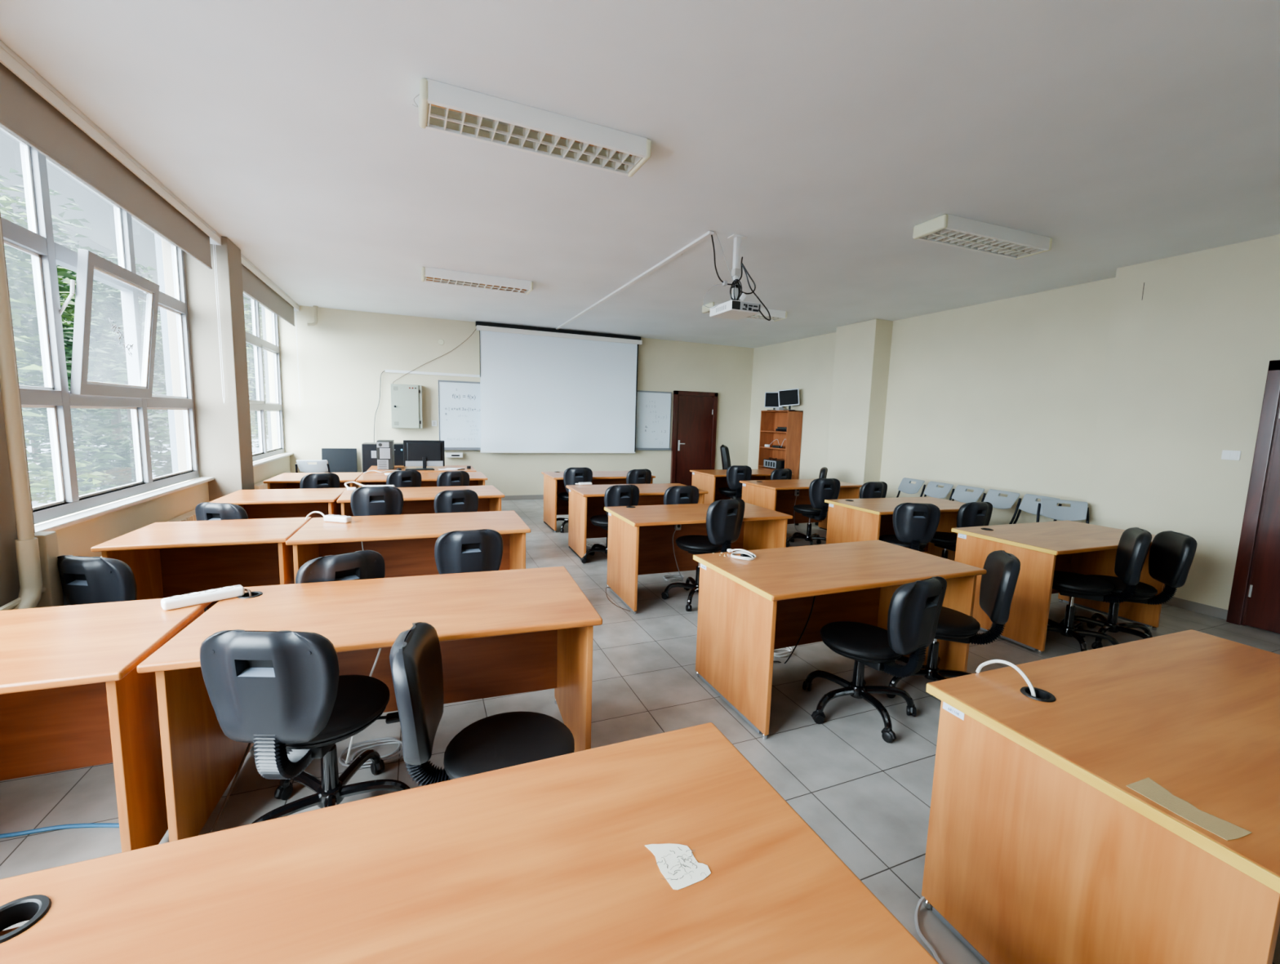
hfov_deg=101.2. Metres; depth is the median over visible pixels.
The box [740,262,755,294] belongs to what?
cable
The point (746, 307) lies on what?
ports
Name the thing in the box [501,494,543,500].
baseboard
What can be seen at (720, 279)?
cable
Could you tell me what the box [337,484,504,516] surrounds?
desk
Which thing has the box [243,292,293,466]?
window
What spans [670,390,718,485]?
door
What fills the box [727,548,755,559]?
coiled cable
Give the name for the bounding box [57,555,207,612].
swivel chair
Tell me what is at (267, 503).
desk
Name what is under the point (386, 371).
duct
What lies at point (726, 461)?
office chair
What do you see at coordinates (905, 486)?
folding chair
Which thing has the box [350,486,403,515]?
swivel chair
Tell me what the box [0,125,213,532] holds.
window
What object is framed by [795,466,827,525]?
swivel chair
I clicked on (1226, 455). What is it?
light switch
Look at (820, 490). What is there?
swivel chair
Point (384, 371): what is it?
cable
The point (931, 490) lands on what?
folding chair
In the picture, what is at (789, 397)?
computer monitor
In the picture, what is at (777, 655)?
coiled cable
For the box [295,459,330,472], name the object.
folding chair
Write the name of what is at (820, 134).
ceiling
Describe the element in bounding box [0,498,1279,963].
floor
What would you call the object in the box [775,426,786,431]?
switch
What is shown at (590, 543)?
coiled cable
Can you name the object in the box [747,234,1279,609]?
wall
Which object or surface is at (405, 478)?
swivel chair
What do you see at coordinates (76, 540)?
wall
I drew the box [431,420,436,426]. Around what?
wall socket
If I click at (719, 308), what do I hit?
vent
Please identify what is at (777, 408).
box
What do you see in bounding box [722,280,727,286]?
adapter
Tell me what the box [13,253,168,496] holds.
tree
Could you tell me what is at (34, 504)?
ground
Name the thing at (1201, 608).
baseboard
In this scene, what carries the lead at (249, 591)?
hanging from the desk at (505, 632)
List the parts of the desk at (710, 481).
panel, modesty panel, panel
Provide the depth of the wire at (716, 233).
4.54 m
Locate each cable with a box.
[0,822,119,838]
[209,742,251,832]
[338,737,403,767]
[345,648,381,764]
[364,470,401,473]
[373,370,385,442]
[586,542,605,547]
[605,586,630,611]
[662,574,684,581]
[672,529,692,584]
[711,235,742,285]
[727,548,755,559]
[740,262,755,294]
[741,264,770,320]
[773,595,815,663]
[773,646,792,657]
[914,896,943,963]
[975,659,1035,697]
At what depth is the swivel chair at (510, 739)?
1.70 m
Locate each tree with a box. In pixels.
[0,168,133,503]
[0,179,110,503]
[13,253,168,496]
[17,233,163,463]
[155,294,268,453]
[246,331,268,449]
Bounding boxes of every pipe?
[0,222,42,609]
[306,306,318,326]
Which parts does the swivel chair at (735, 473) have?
seat, bellow arm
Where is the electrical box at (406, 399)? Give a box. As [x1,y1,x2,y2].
[390,383,422,428]
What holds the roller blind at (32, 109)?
attached to the window at (37, 241)
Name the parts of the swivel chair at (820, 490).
leg, leg, leg, seat, leg, bellow arm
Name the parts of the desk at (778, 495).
panel, modesty panel, panel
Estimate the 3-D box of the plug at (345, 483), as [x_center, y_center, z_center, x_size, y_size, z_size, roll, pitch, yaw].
[-2.916,0.037,5.385,0.149,0.080,0.218,5,7,26]
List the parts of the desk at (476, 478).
panel, modesty panel, panel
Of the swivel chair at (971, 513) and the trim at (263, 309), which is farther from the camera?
the trim at (263, 309)
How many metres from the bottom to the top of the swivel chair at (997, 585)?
0.864 m
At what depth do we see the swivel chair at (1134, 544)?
3.64 m
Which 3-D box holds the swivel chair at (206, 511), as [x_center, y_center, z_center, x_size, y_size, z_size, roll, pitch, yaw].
[-3.083,0.539,4.211,0.583,0.841,0.672,2,7,6]
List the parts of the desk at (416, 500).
panel, power strip, modesty panel, panel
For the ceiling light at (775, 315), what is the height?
0.102 m
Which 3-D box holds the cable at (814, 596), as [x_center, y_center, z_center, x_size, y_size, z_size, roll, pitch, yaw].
[0.764,0.836,3.243,0.626,0.732,0.266,-1,7,-22]
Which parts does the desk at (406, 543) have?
panel, power strip, modesty panel, panel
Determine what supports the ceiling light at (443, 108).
attached to the ceiling
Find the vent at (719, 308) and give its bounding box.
[715,305,725,312]
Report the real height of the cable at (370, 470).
0.036 m
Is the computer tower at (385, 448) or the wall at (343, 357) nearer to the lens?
the computer tower at (385, 448)
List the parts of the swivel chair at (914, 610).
leg, leg, seat, leg, leg, bellow arm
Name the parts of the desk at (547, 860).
modesty panel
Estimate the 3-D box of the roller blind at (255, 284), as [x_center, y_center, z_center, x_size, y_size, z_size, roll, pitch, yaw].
[-4.751,-1.771,6.803,0.105,1.562,3.050,-1,7,-22]
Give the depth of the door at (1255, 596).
4.22 m
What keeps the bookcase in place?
on the floor
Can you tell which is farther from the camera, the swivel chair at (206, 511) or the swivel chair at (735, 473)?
the swivel chair at (735, 473)
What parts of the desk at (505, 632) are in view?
panel, modesty panel, panel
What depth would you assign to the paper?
0.94 m
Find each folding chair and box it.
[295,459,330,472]
[896,477,925,497]
[923,480,955,500]
[951,484,986,502]
[983,488,1021,524]
[1013,493,1062,524]
[1035,498,1088,524]
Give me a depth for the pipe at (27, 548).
2.24 m
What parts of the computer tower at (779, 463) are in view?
panel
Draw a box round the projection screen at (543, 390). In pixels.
[475,321,642,453]
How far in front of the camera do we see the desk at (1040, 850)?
1.38 m
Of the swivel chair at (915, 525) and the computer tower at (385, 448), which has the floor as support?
the swivel chair at (915, 525)
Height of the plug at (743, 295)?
0.068 m
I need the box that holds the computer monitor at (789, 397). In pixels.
[777,388,799,410]
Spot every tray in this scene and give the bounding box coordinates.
[444,447,480,450]
[635,448,671,450]
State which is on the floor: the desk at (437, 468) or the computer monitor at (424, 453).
the desk at (437, 468)
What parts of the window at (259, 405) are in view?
sash, sill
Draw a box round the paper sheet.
[444,467,459,469]
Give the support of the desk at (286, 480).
on the floor
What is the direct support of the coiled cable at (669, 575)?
on the floor
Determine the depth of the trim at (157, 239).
4.91 m
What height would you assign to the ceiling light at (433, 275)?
0.102 m
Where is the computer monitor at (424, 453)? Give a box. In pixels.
[403,440,444,468]
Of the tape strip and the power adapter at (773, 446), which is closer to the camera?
the tape strip
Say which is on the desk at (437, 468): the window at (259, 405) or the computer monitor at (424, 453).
the computer monitor at (424, 453)
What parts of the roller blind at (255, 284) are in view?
rail, pull cord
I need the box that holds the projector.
[709,299,760,319]
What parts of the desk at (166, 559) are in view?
panel, modesty panel, panel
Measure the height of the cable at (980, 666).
0.142 m
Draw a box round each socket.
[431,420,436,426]
[674,524,681,530]
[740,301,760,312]
[794,488,799,496]
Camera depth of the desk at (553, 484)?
7.54 m
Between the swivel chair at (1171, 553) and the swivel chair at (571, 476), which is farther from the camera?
the swivel chair at (571, 476)
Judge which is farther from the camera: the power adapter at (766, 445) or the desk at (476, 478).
the power adapter at (766, 445)
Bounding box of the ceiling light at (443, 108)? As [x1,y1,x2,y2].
[412,78,651,177]
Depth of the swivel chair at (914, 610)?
2.64 m
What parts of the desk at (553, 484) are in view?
panel, modesty panel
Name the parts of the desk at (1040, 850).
rail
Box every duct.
[385,369,479,377]
[555,231,714,329]
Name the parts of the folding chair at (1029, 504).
leg, backrest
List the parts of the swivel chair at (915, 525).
seat, bellow arm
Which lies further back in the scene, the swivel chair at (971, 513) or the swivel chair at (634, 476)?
the swivel chair at (634, 476)
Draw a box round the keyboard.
[404,468,434,470]
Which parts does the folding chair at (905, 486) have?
leg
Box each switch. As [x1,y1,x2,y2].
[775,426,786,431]
[1221,449,1240,460]
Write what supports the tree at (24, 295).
on the ground
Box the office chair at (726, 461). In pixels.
[720,444,730,469]
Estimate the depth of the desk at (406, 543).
3.88 m
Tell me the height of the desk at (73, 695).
0.795 m
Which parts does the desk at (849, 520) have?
panel, modesty panel, panel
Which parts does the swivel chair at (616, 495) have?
leg, leg, seat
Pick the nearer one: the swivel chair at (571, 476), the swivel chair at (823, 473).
the swivel chair at (571, 476)
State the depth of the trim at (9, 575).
2.27 m
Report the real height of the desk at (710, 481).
0.750 m
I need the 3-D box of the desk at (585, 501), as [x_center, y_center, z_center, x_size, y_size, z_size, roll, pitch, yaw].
[-0.067,0.425,6.202,1.484,0.783,0.842,-1,7,-21]
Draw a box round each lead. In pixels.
[244,588,252,596]
[305,511,324,519]
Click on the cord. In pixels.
(476, 328)
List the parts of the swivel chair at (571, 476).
leg, seat, leg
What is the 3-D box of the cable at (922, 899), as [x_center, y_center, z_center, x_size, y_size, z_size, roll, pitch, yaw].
[0.941,1.386,1.500,0.189,0.033,0.474,2,7,2]
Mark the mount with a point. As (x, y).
(735, 272)
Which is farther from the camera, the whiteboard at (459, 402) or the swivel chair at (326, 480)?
the whiteboard at (459, 402)
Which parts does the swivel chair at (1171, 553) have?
leg, leg, leg, seat, leg, leg, bellow arm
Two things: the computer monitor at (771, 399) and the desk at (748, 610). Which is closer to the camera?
the desk at (748, 610)
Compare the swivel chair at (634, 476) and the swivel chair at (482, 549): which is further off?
the swivel chair at (634, 476)
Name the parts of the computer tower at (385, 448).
panel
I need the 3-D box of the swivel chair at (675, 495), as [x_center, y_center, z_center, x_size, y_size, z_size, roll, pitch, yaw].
[0.331,0.443,5.695,0.602,0.881,0.644,-1,7,-22]
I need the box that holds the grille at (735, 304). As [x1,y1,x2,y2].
[732,300,740,310]
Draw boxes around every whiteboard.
[438,379,480,450]
[635,390,671,450]
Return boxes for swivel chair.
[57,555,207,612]
[195,502,248,520]
[199,629,410,823]
[295,550,385,583]
[299,472,339,488]
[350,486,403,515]
[386,470,421,487]
[389,622,574,786]
[434,489,478,513]
[434,528,502,574]
[436,471,469,486]
[556,467,592,533]
[580,484,639,563]
[626,468,651,484]
[661,497,745,611]
[663,485,698,504]
[718,465,751,498]
[769,468,791,479]
[786,478,839,546]
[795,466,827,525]
[802,576,946,742]
[859,481,887,498]
[879,502,940,551]
[880,550,1020,697]
[929,502,992,559]
[1046,527,1151,651]
[1059,530,1197,648]
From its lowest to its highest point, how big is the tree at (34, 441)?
10.076 m
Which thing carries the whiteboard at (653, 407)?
attached to the wall at (343, 357)
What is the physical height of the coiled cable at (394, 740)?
0.032 m
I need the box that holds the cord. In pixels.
[392,328,476,383]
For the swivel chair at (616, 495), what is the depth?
5.43 m
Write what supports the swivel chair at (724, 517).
on the floor
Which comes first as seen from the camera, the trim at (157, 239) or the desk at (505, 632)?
the desk at (505, 632)
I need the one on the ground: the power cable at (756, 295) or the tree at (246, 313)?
the tree at (246, 313)
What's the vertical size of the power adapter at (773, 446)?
0.183 m
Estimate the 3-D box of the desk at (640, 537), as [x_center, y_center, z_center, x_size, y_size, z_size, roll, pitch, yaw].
[0.496,0.629,4.731,1.486,0.754,0.784,-1,7,-21]
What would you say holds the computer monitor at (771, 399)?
on the bookcase
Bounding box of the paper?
[644,843,711,889]
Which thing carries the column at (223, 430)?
attached to the wall at (76, 540)
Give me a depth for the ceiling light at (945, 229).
4.21 m
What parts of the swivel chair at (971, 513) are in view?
seat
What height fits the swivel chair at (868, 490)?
0.864 m
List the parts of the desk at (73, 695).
modesty panel, panel, power strip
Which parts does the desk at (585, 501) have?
rail, panel, power strip, modesty panel, panel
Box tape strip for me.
[1126,777,1251,840]
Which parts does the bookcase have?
panel, cupboard door, shelf, shelf, panel, panel, panel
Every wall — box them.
[34,454,290,556]
[265,305,753,495]
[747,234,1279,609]
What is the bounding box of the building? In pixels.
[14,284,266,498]
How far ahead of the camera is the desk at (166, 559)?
3.57 m
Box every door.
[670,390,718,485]
[1226,360,1279,633]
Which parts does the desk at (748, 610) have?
rail, panel, modesty panel, panel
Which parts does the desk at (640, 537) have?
rail, panel, modesty panel, panel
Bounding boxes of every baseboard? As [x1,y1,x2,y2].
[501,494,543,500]
[1163,596,1227,619]
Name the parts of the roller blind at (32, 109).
rail, pull cord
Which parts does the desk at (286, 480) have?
panel, modesty panel, panel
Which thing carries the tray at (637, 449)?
on the whiteboard at (653, 407)
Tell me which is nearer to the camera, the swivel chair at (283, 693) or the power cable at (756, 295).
the swivel chair at (283, 693)
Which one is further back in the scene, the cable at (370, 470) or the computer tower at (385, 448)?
the computer tower at (385, 448)
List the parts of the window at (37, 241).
stay arm, sash, sill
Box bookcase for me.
[757,410,803,479]
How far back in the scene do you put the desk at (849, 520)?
5.50 m
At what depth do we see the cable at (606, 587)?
4.46 m
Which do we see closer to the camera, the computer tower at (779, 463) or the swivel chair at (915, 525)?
the swivel chair at (915, 525)
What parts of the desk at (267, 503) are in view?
modesty panel, panel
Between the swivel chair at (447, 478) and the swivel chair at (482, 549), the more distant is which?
the swivel chair at (447, 478)
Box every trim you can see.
[0,211,35,607]
[154,233,178,473]
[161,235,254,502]
[261,306,272,449]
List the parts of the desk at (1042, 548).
panel, rail, modesty panel, rail, panel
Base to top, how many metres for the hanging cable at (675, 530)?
0.540 m
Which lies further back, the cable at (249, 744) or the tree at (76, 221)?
the tree at (76, 221)
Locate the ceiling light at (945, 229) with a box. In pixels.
[912,213,1052,259]
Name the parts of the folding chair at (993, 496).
backrest, leg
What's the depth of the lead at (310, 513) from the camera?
3.87 m
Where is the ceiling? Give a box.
[0,0,1279,348]
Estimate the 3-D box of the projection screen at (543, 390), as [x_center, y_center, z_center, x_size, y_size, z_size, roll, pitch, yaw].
[-1.427,-1.665,9.730,3.070,2.255,0.155,-1,7,-22]
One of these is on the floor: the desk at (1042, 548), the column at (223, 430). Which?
the desk at (1042, 548)
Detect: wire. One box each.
[702,283,723,308]
[715,233,736,288]
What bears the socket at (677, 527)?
attached to the desk at (640, 537)
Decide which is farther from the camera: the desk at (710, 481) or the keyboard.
the desk at (710, 481)
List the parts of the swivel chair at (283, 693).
bellow arm, leg, leg, leg, seat, leg, leg, height lever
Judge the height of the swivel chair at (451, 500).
0.851 m
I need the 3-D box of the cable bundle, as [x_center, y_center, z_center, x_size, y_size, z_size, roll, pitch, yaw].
[0.836,-1.655,4.560,0.099,0.203,0.074,-1,7,-22]
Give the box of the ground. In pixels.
[25,431,269,506]
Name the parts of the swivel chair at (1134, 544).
leg, leg, leg, leg, seat, leg, bellow arm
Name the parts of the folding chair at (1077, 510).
leg, leg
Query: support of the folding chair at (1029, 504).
on the floor
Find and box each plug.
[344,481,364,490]
[739,293,746,301]
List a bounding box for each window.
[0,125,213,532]
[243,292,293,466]
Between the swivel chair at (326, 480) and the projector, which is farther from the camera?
the swivel chair at (326, 480)
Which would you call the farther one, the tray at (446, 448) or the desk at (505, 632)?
the tray at (446, 448)
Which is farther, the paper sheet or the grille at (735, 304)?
the paper sheet
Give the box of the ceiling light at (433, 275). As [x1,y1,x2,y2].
[421,266,533,294]
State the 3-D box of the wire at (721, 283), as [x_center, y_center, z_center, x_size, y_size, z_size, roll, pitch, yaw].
[0.639,-1.629,4.593,0.170,0.195,0.097,1,7,-4]
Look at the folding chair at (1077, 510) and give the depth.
5.33 m
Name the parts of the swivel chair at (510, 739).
bellow arm, seat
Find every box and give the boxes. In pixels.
[446,453,462,457]
[776,407,783,410]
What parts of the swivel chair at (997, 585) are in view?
leg, leg, leg, leg, seat, bellow arm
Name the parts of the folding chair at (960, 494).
leg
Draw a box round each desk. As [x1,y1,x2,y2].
[0,584,244,852]
[0,722,939,963]
[90,516,311,609]
[136,566,602,841]
[209,488,346,519]
[262,472,363,488]
[285,510,530,583]
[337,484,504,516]
[355,471,488,487]
[366,465,476,472]
[541,471,655,532]
[565,481,707,559]
[604,502,792,614]
[689,469,793,503]
[693,539,986,739]
[739,479,862,530]
[824,496,966,560]
[921,629,1279,963]
[951,520,1164,654]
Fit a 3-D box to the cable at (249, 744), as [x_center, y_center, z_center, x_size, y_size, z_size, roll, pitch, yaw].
[-1.499,1.088,1.868,0.032,0.405,0.722,1,7,-10]
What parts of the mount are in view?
ceiling plate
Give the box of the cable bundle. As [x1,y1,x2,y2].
[729,279,742,301]
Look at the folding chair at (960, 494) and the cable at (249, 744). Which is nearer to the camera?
the cable at (249, 744)
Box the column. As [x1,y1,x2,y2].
[826,319,893,498]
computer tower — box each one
[376,440,394,470]
[763,458,784,468]
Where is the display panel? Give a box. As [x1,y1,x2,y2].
[321,448,357,472]
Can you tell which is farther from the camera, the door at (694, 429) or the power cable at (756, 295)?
the door at (694, 429)
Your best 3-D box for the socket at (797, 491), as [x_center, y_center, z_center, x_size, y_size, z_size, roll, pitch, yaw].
[2.239,0.134,7.494,0.056,0.130,0.043,-1,7,-22]
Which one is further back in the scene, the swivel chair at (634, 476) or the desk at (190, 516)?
the swivel chair at (634, 476)
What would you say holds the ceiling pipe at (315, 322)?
hanging from the ceiling
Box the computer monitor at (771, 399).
[764,391,782,410]
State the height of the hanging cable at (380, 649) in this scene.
0.682 m
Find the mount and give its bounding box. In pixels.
[728,234,747,299]
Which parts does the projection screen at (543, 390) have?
casing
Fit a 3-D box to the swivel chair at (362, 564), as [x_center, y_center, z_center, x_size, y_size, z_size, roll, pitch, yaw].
[-1.644,0.744,2.772,0.634,0.856,0.606,8,9,42]
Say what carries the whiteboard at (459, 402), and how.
attached to the wall at (343, 357)
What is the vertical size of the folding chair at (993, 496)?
0.851 m
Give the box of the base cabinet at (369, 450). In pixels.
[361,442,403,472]
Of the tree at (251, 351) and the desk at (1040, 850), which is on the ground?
the tree at (251, 351)
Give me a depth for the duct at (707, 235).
5.67 m
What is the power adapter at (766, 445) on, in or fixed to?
on the bookcase
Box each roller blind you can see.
[0,40,225,403]
[240,253,300,407]
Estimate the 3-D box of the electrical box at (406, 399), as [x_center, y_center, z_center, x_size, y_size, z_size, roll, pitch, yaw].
[-3.894,-1.260,8.780,0.470,0.720,0.212,-1,7,-22]
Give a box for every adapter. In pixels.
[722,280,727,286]
[764,439,779,447]
[772,439,786,448]
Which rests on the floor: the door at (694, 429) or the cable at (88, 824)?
the cable at (88, 824)
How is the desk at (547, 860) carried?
on the floor
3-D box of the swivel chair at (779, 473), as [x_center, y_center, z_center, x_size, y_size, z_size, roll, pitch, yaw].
[2.023,0.191,8.331,0.585,0.861,0.668,-2,8,-27]
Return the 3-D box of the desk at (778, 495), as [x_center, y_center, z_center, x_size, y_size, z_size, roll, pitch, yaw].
[2.197,0.382,7.247,1.484,0.754,0.784,-1,7,-24]
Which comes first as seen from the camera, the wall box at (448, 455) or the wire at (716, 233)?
the wire at (716, 233)

